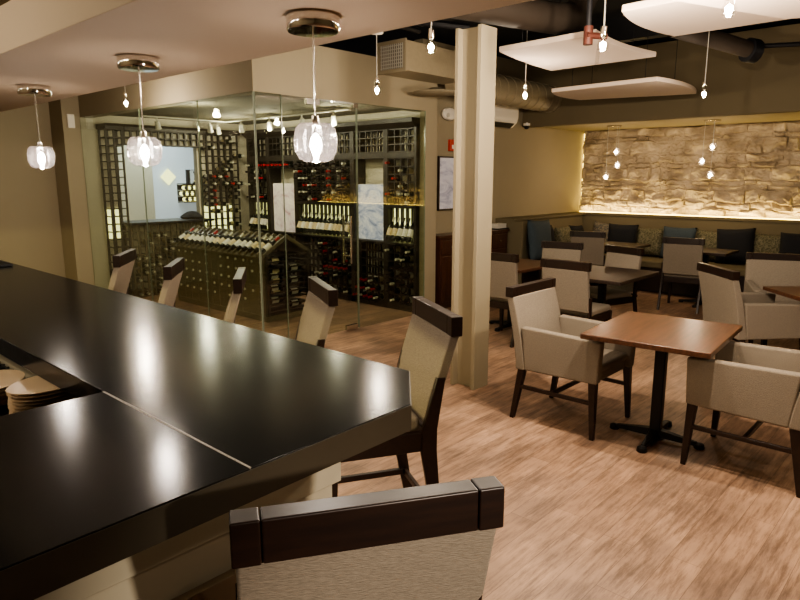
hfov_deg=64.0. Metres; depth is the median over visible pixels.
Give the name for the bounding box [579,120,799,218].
stone wall
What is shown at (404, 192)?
wine bottle
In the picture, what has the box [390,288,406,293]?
wine bottle
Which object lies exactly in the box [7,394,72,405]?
plate
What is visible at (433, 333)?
bar stool
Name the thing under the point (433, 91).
diffuser
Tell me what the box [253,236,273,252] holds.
wine bottle
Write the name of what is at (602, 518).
floor
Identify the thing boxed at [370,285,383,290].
wine bottle
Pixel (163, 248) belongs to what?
wine bottle
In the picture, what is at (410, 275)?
wine bottle
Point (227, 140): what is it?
wine bottle
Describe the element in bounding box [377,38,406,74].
grille
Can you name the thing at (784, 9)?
acoustic panel
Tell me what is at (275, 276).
wine bottle
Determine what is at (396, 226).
wine bottle
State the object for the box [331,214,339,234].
wine bottle
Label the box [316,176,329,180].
wine bottle
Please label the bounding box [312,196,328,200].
wine bottle
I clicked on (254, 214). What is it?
wine bottle
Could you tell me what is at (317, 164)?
wine bottle
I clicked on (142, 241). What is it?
wine bottle
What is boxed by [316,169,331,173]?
wine bottle
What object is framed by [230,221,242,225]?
wine bottle
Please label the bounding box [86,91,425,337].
glass wall
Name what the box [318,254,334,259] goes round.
wine bottle
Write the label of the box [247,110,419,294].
wall partition
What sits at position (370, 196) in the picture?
painting
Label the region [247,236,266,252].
wine bottle
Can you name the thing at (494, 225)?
napkin stack
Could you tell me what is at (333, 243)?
wine bottle
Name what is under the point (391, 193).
wine bottle
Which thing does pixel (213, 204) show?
wine bottle
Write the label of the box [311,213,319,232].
wine bottle
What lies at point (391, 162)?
wine bottle
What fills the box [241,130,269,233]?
wine rack
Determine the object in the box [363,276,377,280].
wine bottle
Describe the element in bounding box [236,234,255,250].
wine bottle
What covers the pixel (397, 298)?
wine bottle
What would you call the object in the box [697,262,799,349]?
armchair
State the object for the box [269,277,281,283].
wine bottle
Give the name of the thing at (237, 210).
wine bottle
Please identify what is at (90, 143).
wall
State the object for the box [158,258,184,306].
bar stool
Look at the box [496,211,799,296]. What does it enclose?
banquette
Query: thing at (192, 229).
wine bottle
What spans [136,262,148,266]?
wine bottle
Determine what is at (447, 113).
wall light
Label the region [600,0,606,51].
hanging bulb
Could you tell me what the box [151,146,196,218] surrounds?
window
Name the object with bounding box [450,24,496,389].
support column
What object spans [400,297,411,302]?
wine bottle
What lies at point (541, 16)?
air duct
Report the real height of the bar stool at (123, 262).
1.140 m
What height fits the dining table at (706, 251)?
0.750 m
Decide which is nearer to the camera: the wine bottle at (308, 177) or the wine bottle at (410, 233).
the wine bottle at (410, 233)
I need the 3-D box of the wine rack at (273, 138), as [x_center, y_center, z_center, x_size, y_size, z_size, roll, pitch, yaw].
[-1.758,-1.381,9.861,0.680,2.430,0.315,10,15,42]
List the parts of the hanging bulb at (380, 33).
cord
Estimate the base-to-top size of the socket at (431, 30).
0.060 m
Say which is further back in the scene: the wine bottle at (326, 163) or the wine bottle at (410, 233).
the wine bottle at (326, 163)
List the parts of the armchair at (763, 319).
rail, backrest, armrest, leg, armrest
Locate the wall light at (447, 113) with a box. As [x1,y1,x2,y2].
[441,107,453,120]
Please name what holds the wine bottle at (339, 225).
in the wine rack at (341, 208)
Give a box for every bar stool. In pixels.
[108,249,136,293]
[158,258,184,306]
[224,267,246,322]
[229,476,504,599]
[295,276,337,347]
[332,296,462,496]
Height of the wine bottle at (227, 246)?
0.199 m
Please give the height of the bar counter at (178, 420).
1.071 m
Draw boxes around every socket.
[140,131,146,138]
[311,115,319,125]
[428,28,433,39]
[600,26,606,37]
[702,82,706,89]
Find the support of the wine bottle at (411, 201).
in the wine rack at (392, 127)
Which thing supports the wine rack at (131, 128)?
attached to the wall at (90, 143)
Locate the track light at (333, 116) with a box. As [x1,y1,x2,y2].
[143,108,350,134]
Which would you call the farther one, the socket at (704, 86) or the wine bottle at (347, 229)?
the wine bottle at (347, 229)
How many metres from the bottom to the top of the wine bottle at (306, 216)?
0.295 m
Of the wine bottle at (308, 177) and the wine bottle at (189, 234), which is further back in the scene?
the wine bottle at (308, 177)
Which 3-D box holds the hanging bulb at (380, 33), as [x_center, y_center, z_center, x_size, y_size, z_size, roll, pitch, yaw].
[-0.201,-2.054,5.546,0.118,0.520,0.120,10,15,42]
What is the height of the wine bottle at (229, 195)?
0.072 m
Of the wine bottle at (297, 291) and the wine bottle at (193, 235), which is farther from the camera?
the wine bottle at (193, 235)
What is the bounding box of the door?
[285,96,358,330]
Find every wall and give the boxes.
[0,102,65,277]
[80,115,249,295]
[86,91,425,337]
[414,39,584,233]
[522,23,799,127]
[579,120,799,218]
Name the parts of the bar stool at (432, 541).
backrest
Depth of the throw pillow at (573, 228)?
10.49 m
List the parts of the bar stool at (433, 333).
leg, seat frame, leg, seat, backrest, leg, rail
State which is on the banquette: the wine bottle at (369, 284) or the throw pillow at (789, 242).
the throw pillow at (789, 242)
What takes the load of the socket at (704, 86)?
attached to the hanging bulb at (704, 86)
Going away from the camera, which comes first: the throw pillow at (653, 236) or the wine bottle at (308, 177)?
the wine bottle at (308, 177)
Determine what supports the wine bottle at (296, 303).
in the display rack at (250, 307)
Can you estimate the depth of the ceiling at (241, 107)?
8.23 m
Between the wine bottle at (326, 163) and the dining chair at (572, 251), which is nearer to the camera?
the dining chair at (572, 251)
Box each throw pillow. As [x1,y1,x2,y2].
[527,219,551,259]
[550,225,554,240]
[554,226,570,241]
[569,225,583,230]
[593,221,608,251]
[605,223,638,252]
[636,227,663,255]
[659,226,696,257]
[697,229,716,260]
[714,228,755,263]
[753,233,780,252]
[779,232,799,253]
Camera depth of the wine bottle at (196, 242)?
8.59 m
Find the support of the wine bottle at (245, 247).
on the display rack at (250, 307)
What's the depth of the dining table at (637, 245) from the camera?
9.37 m
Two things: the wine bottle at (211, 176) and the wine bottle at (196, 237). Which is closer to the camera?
the wine bottle at (196, 237)
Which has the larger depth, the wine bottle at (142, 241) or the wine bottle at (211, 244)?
the wine bottle at (142, 241)
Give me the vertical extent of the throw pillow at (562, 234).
0.454 m
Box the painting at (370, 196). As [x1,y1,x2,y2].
[358,184,382,239]
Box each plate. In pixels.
[0,369,24,388]
[6,375,59,394]
[6,389,63,397]
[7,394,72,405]
[8,391,68,401]
[8,396,75,408]
[8,398,74,411]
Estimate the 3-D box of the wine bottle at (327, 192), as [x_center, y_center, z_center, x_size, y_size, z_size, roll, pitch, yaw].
[-0.989,-1.532,9.099,0.076,0.072,0.306,10,15,42]
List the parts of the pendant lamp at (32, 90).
cord, lamp shade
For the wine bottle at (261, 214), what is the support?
in the wine rack at (248, 135)
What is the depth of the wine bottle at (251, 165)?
10.19 m
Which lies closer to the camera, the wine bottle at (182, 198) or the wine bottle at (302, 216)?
the wine bottle at (302, 216)
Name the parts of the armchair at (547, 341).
leg, rail, backrest, leg, armrest, leg, armrest, seat, seat, leg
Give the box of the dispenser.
[185,170,194,183]
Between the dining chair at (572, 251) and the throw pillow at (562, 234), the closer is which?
the dining chair at (572, 251)
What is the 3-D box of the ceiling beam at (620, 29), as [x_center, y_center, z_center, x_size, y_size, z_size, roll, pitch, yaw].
[5.147,-2.649,5.013,9.450,0.250,0.150,10,15,42]
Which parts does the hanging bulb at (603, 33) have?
cord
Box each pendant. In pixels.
[602,125,621,179]
[698,119,720,177]
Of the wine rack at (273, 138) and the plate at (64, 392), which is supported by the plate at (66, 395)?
the plate at (64, 392)
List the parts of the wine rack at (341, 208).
crown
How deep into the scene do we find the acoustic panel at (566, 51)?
5.39 m
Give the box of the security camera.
[523,123,529,128]
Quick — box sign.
[161,169,175,184]
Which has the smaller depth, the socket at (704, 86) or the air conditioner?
the socket at (704, 86)
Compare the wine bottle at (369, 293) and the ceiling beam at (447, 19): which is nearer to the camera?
the ceiling beam at (447, 19)
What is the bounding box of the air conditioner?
[494,105,518,128]
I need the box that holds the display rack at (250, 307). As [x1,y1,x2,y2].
[173,226,310,322]
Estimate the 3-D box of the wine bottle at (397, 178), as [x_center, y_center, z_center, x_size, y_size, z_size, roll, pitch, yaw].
[0.002,-1.552,8.169,0.076,0.072,0.306,10,15,42]
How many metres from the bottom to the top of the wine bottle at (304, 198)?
0.072 m
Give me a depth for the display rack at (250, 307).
8.06 m
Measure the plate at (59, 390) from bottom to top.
0.015 m
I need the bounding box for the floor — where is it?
[138,284,799,599]
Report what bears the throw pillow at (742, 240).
on the banquette
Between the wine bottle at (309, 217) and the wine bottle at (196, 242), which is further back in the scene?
the wine bottle at (309, 217)
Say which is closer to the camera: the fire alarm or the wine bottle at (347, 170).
the fire alarm
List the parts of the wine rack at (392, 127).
crown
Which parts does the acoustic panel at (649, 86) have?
panel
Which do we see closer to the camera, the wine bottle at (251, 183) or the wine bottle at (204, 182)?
the wine bottle at (204, 182)
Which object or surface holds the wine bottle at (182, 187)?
in the wall rack at (179, 185)
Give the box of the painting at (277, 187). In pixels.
[273,183,294,231]
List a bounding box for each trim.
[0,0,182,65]
[419,111,436,302]
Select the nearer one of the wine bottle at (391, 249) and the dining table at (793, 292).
the dining table at (793, 292)
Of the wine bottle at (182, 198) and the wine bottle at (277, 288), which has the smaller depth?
the wine bottle at (277, 288)
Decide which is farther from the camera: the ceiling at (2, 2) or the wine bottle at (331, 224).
the wine bottle at (331, 224)
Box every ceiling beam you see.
[417,0,549,26]
[528,17,667,42]
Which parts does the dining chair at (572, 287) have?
rail, backrest, seat frame, seat, leg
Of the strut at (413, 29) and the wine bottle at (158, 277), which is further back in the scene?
the wine bottle at (158, 277)
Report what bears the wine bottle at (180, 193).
in the wall rack at (179, 185)
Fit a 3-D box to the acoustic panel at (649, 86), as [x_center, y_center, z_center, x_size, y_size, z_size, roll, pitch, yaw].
[2.504,-2.751,7.137,1.416,0.850,1.317,10,15,42]
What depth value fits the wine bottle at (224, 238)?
8.27 m
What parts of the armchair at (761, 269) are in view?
armrest, backrest, rail, seat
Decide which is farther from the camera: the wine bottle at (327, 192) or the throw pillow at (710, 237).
the throw pillow at (710, 237)
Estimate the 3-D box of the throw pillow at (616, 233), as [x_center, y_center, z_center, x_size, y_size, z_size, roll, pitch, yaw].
[3.580,-0.982,10.349,0.503,0.488,0.218,9,14,40]
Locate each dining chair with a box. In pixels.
[490,252,518,347]
[538,241,583,279]
[540,258,611,320]
[570,231,605,265]
[572,244,643,321]
[656,237,704,313]
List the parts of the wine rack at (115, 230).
crown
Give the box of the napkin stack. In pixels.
[492,223,505,228]
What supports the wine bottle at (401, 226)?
in the wine rack at (392, 127)
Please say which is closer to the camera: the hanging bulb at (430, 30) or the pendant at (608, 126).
the hanging bulb at (430, 30)
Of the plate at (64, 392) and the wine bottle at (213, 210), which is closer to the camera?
the plate at (64, 392)
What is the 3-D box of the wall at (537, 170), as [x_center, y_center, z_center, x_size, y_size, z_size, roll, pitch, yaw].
[1.766,-1.885,9.916,0.150,3.400,4.540,10,15,42]
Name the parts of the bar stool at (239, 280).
backrest, rail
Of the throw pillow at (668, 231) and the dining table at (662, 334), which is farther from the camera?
the throw pillow at (668, 231)
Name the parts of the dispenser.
plate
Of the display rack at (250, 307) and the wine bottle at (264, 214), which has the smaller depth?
the display rack at (250, 307)
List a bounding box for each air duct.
[377,38,561,112]
[452,0,597,33]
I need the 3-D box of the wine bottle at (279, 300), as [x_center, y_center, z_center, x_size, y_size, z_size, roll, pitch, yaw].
[-1.503,-0.004,7.864,0.076,0.072,0.306,10,15,42]
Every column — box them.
[48,96,94,284]
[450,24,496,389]
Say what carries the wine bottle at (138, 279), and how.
in the wine rack at (171, 230)
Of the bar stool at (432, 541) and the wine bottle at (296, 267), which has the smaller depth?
the bar stool at (432, 541)
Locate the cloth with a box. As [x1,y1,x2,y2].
[180,211,202,218]
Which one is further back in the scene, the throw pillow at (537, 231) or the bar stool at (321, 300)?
the throw pillow at (537, 231)
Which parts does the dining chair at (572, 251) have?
rail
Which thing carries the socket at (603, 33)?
attached to the hanging bulb at (603, 33)
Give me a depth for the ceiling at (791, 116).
9.33 m
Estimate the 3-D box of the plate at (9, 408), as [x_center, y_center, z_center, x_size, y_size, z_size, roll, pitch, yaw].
[-1.274,0.365,2.332,0.220,0.015,0.287,5,12,24]
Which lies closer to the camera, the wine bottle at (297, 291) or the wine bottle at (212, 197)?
the wine bottle at (297, 291)
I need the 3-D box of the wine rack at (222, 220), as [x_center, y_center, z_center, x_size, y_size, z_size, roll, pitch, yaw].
[-2.818,-1.439,10.191,0.335,2.440,0.585,10,15,42]
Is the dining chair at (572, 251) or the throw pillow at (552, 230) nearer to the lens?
the dining chair at (572, 251)
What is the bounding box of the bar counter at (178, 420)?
[0,260,410,599]
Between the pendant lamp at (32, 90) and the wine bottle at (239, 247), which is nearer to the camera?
the pendant lamp at (32, 90)
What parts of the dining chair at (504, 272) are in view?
seat, seat frame, leg, backrest, rail, leg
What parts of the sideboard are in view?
drawer, door, raised panel, door, drawer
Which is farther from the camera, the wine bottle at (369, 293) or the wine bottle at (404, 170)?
the wine bottle at (369, 293)
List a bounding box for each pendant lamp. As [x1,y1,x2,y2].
[17,84,54,168]
[116,53,161,166]
[286,9,339,162]
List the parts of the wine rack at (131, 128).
crown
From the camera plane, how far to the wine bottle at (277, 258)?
7.75 m
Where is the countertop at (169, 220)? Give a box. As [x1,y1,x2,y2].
[123,218,213,224]
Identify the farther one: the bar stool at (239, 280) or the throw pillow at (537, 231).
the throw pillow at (537, 231)
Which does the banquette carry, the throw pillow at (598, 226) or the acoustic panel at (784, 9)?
the throw pillow at (598, 226)
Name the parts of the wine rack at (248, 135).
crown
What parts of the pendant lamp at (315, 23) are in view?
cord, lamp shade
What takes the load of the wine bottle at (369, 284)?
in the wine rack at (373, 126)
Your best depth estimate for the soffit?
6.73 m
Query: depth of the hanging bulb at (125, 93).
6.55 m
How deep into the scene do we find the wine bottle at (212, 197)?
9.95 m
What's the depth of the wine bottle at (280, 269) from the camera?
7.76 m
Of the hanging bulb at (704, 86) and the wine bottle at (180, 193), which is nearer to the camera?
the hanging bulb at (704, 86)
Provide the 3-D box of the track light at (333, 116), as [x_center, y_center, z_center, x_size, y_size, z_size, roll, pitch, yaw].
[-2.083,-2.270,8.095,3.000,0.181,1.326,10,15,42]
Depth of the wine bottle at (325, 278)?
9.38 m
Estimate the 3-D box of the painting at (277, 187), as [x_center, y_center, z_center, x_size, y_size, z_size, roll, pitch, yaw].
[-1.753,-1.423,9.859,0.598,0.734,0.030,10,15,42]
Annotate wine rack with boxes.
[95,123,135,296]
[116,124,206,147]
[124,221,208,297]
[199,129,241,230]
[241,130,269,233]
[261,127,298,285]
[289,122,353,300]
[346,120,385,306]
[380,117,419,311]
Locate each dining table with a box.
[489,258,541,331]
[580,311,742,453]
[589,265,659,321]
[604,241,650,295]
[678,248,738,307]
[763,286,799,300]
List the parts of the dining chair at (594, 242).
rail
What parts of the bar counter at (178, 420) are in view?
panel, kick panel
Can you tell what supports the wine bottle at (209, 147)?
in the wine rack at (222, 220)
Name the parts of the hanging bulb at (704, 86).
cord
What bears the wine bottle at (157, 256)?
in the wine rack at (171, 230)
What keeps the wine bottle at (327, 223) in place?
in the wine rack at (341, 208)
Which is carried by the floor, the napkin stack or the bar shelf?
the bar shelf
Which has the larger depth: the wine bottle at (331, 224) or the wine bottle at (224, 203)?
the wine bottle at (224, 203)
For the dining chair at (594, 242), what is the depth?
9.16 m
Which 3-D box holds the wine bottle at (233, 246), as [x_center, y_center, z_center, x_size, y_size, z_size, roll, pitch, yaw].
[-2.010,-0.728,8.065,0.076,0.199,0.283,10,15,42]
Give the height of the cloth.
0.120 m
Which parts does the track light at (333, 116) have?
track light, rail, rail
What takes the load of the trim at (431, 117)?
attached to the wall partition at (374, 167)
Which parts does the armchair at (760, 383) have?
leg, leg, armrest, armrest, backrest, leg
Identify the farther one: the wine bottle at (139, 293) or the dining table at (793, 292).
the wine bottle at (139, 293)
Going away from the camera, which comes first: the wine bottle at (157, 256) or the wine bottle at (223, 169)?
the wine bottle at (157, 256)
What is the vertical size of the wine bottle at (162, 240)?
0.072 m
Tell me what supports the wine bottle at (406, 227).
in the wine rack at (392, 127)
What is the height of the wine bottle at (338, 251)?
0.072 m
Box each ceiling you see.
[0,0,9,5]
[0,0,532,111]
[111,94,400,124]
[318,0,799,62]
[546,112,799,131]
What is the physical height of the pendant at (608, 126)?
0.832 m
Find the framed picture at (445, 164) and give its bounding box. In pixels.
[437,156,453,210]
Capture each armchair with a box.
[506,277,635,440]
[680,341,799,497]
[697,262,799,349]
[744,252,799,343]
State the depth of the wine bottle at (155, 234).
9.33 m
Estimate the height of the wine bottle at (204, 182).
0.072 m
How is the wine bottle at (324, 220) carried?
in the wine rack at (341, 208)
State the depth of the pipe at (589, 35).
4.35 m
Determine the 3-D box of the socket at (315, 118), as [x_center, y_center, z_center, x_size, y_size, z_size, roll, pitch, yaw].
[-0.275,-0.582,2.076,0.031,0.030,0.032,10,15,42]
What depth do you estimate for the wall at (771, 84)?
8.06 m
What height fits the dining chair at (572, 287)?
0.956 m
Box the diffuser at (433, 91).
[412,87,454,96]
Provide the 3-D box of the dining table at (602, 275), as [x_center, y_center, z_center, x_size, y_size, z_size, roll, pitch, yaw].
[2.098,0.086,6.681,0.800,0.750,0.960,10,15,42]
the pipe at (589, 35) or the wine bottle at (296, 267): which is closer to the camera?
the pipe at (589, 35)
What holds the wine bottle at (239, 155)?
in the wine rack at (222, 220)
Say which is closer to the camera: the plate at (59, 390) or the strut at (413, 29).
the plate at (59, 390)
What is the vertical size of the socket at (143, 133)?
0.030 m
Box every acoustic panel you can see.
[499,0,655,70]
[552,30,696,99]
[622,0,785,35]
[673,0,799,18]
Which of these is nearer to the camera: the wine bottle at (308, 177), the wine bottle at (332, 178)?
the wine bottle at (332, 178)
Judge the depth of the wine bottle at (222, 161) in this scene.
10.08 m
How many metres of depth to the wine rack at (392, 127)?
8.18 m
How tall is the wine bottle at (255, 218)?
0.295 m
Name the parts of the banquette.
panel, backrest, seat, light strip, backrest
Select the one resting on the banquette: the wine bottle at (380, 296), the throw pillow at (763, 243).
the throw pillow at (763, 243)
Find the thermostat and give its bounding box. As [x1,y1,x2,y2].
[66,114,74,127]
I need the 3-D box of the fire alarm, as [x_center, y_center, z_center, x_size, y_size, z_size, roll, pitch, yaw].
[0.693,-2.063,8.535,0.055,0.150,0.100,10,15,42]
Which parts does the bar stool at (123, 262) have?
rail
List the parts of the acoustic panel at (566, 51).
panel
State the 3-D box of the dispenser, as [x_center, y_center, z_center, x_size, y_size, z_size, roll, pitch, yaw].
[-3.895,-2.396,12.469,0.270,0.280,0.460,10,15,42]
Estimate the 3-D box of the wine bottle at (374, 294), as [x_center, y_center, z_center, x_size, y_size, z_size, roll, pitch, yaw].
[-0.321,-0.061,8.743,0.076,0.072,0.306,10,15,42]
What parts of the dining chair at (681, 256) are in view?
leg, leg, seat frame, seat, backrest, rail, leg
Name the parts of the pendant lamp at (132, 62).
cord, lamp shade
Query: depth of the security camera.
9.46 m
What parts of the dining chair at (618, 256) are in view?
seat, seat frame, backrest, rail, leg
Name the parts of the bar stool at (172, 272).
backrest, rail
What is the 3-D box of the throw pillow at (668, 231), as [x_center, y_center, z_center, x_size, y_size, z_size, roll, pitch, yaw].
[4.236,-0.868,9.758,0.503,0.488,0.218,9,14,40]
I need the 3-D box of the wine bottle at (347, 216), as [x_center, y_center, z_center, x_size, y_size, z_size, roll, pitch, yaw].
[-0.776,-1.044,8.925,0.076,0.295,0.172,10,15,42]
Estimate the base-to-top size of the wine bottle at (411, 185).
0.072 m
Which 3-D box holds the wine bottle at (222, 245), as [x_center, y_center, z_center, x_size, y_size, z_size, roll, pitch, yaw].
[-2.192,-0.760,8.229,0.076,0.199,0.283,10,15,42]
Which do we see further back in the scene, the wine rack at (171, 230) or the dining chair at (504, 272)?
the wine rack at (171, 230)
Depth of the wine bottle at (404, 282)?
8.34 m
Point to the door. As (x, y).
(310, 101)
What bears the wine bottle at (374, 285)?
in the wine rack at (373, 126)
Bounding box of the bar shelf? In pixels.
[0,361,25,415]
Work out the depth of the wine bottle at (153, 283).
9.47 m
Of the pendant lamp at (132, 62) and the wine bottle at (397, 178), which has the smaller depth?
the pendant lamp at (132, 62)
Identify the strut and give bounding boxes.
[399,26,420,33]
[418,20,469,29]
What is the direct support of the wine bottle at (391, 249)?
in the wine rack at (392, 127)
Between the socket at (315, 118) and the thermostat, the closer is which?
the socket at (315, 118)
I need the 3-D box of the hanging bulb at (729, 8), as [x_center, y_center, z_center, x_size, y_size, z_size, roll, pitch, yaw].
[1.488,-1.708,2.819,0.066,0.870,0.068,10,15,42]
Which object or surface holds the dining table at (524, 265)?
on the floor
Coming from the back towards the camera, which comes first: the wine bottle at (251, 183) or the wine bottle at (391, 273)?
the wine bottle at (251, 183)
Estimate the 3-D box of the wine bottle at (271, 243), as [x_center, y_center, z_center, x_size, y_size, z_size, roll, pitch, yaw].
[-1.555,-0.649,7.655,0.076,0.199,0.283,10,15,42]
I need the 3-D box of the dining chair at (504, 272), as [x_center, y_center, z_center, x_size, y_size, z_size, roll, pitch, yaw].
[1.145,-0.052,6.853,0.504,0.956,0.597,9,14,39]
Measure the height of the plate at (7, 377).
0.015 m
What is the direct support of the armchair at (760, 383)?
on the floor
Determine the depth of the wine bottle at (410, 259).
8.22 m
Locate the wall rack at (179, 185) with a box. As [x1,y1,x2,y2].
[177,183,195,202]
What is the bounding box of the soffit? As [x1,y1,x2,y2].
[78,46,436,117]
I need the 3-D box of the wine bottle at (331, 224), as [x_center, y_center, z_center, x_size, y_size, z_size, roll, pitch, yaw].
[-0.970,-1.077,9.100,0.076,0.295,0.172,10,15,42]
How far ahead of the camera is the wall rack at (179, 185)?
12.34 m
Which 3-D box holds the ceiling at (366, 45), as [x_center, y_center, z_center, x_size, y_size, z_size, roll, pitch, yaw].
[-0.058,-2.832,5.039,17.500,0.100,16.000,10,15,42]
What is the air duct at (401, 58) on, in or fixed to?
attached to the soffit
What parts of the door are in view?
handle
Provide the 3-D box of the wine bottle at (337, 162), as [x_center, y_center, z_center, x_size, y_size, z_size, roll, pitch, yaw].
[-0.836,-1.889,8.888,0.076,0.072,0.306,10,15,42]
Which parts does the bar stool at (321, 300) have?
backrest, leg, rail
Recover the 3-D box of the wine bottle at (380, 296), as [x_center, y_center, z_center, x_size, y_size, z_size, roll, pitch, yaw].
[-0.247,-0.049,8.677,0.076,0.072,0.306,10,15,42]
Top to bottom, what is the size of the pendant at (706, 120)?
0.802 m
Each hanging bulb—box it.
[123,86,129,106]
[372,32,382,91]
[425,22,436,53]
[523,31,528,98]
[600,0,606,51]
[702,31,709,95]
[725,2,736,17]
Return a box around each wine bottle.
[130,277,142,281]
[131,291,143,295]
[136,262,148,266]
[136,269,148,273]
[141,240,153,244]
[147,232,159,236]
[150,254,161,258]
[150,275,162,279]
[152,282,162,286]
[155,246,167,250]
[161,238,173,243]
[176,228,193,242]
[178,192,188,195]
[180,228,198,242]
[181,186,190,189]
[181,197,191,200]
[185,229,203,243]
[189,230,207,244]
[194,230,212,244]
[199,230,217,245]
[201,146,214,150]
[203,174,215,178]
[203,181,216,185]
[204,188,216,192]
[204,195,216,199]
[204,202,217,206]
[204,231,222,246]
[209,232,227,246]
[211,209,223,212]
[214,232,233,247]
[215,167,227,171]
[216,181,228,185]
[217,202,229,205]
[219,233,238,248]
[220,139,232,143]
[221,160,233,164]
[225,233,243,249]
[228,194,240,198]
[229,208,241,212]
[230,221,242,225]
[230,234,249,249]
[232,154,244,158]
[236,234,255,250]
[242,236,261,251]
[245,163,261,167]
[246,182,261,186]
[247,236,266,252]
[248,209,256,227]
[252,214,256,227]
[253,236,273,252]
[255,210,263,227]
[259,268,281,273]
[260,210,266,227]
[261,237,279,253]
[262,214,267,228]
[268,257,281,264]
[269,272,283,279]
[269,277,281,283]
[270,284,284,290]
[270,296,284,303]
[284,162,292,166]
[288,264,304,270]
[289,276,305,282]
[289,287,305,294]
[290,299,304,305]
[296,212,304,231]
[298,196,310,200]
[299,212,308,231]
[302,169,314,173]
[302,176,317,180]
[303,212,311,232]
[307,212,315,232]
[311,162,326,166]
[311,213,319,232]
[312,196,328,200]
[315,213,323,233]
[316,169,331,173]
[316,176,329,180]
[317,183,329,187]
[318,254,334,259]
[319,213,327,233]
[321,162,336,166]
[321,277,335,281]
[322,190,334,194]
[323,213,331,233]
[326,176,342,180]
[327,214,335,234]
[328,240,340,245]
[331,161,347,166]
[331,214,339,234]
[333,249,348,253]
[333,256,349,261]
[335,214,344,234]
[339,214,348,235]
[341,161,349,165]
[341,168,349,173]
[345,220,349,235]
[360,283,371,288]
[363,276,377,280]
[363,291,377,296]
[365,284,380,289]
[368,276,383,282]
[368,292,381,297]
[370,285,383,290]
[373,293,383,298]
[384,246,402,251]
[385,160,402,165]
[385,191,402,196]
[385,217,394,239]
[385,271,402,276]
[390,217,399,239]
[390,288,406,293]
[390,296,406,301]
[391,176,406,180]
[394,255,409,261]
[394,280,412,285]
[395,218,405,240]
[398,168,413,172]
[398,183,413,188]
[398,191,410,196]
[400,218,410,240]
[400,256,412,261]
[400,273,412,278]
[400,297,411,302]
[404,191,413,196]
[404,199,413,204]
[406,220,413,241]
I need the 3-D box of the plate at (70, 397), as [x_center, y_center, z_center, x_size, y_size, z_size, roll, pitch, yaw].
[-1.274,0.353,2.329,0.220,0.015,0.287,4,12,22]
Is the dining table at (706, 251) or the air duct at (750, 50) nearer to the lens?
the air duct at (750, 50)
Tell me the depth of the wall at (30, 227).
8.64 m
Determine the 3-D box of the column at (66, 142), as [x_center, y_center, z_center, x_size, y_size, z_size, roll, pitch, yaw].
[-4.603,-1.587,8.895,0.600,3.200,0.227,10,15,42]
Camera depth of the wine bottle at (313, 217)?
9.36 m
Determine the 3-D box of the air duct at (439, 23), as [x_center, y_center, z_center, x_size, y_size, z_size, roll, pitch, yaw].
[-0.813,-2.464,5.401,3.231,0.070,0.070,-5,12,-25]
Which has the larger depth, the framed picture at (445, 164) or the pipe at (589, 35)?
the framed picture at (445, 164)
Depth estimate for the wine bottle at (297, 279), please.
7.99 m
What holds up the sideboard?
on the floor
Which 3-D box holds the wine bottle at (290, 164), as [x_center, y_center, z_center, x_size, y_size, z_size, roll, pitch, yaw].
[-1.601,-2.010,9.523,0.076,0.072,0.306,10,15,42]
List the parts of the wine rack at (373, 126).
crown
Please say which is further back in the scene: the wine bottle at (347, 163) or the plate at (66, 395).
the wine bottle at (347, 163)
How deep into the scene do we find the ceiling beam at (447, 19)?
6.33 m
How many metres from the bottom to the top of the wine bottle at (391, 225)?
0.295 m
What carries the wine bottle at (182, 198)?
in the wall rack at (179, 185)
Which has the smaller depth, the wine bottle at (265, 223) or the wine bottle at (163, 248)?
the wine bottle at (163, 248)
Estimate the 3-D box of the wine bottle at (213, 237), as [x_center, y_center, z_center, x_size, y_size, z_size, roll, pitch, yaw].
[-2.465,-0.807,8.475,0.076,0.199,0.283,10,15,42]
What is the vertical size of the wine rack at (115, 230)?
2.440 m
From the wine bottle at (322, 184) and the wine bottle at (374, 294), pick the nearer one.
the wine bottle at (374, 294)
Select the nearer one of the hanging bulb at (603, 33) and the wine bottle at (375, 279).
the hanging bulb at (603, 33)
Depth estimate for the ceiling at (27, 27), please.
2.24 m
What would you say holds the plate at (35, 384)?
on the plate at (59, 390)
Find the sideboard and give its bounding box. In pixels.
[435,229,509,307]
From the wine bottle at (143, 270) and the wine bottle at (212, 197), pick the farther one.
the wine bottle at (212, 197)
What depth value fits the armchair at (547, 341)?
4.51 m
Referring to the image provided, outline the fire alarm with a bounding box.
[448,139,453,150]
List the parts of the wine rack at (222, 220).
crown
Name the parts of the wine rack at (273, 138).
crown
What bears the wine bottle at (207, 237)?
on the display rack at (250, 307)
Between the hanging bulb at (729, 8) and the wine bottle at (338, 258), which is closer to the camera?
the hanging bulb at (729, 8)
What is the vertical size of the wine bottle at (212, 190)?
0.072 m
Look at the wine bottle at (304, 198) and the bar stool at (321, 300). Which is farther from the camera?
the wine bottle at (304, 198)
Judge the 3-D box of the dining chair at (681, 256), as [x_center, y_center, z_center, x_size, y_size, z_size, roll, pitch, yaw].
[3.761,-0.362,8.464,0.504,0.956,0.597,7,13,34]
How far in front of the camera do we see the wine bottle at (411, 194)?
8.00 m
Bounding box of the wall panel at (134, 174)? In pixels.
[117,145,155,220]
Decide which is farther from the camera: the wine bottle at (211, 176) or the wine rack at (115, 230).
the wine bottle at (211, 176)
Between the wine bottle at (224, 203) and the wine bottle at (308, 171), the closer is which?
the wine bottle at (308, 171)
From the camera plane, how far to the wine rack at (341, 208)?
9.17 m
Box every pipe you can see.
[583,0,607,45]
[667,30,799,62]
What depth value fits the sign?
12.11 m
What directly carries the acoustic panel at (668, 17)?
hanging from the ceiling at (366, 45)
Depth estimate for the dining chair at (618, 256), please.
7.06 m

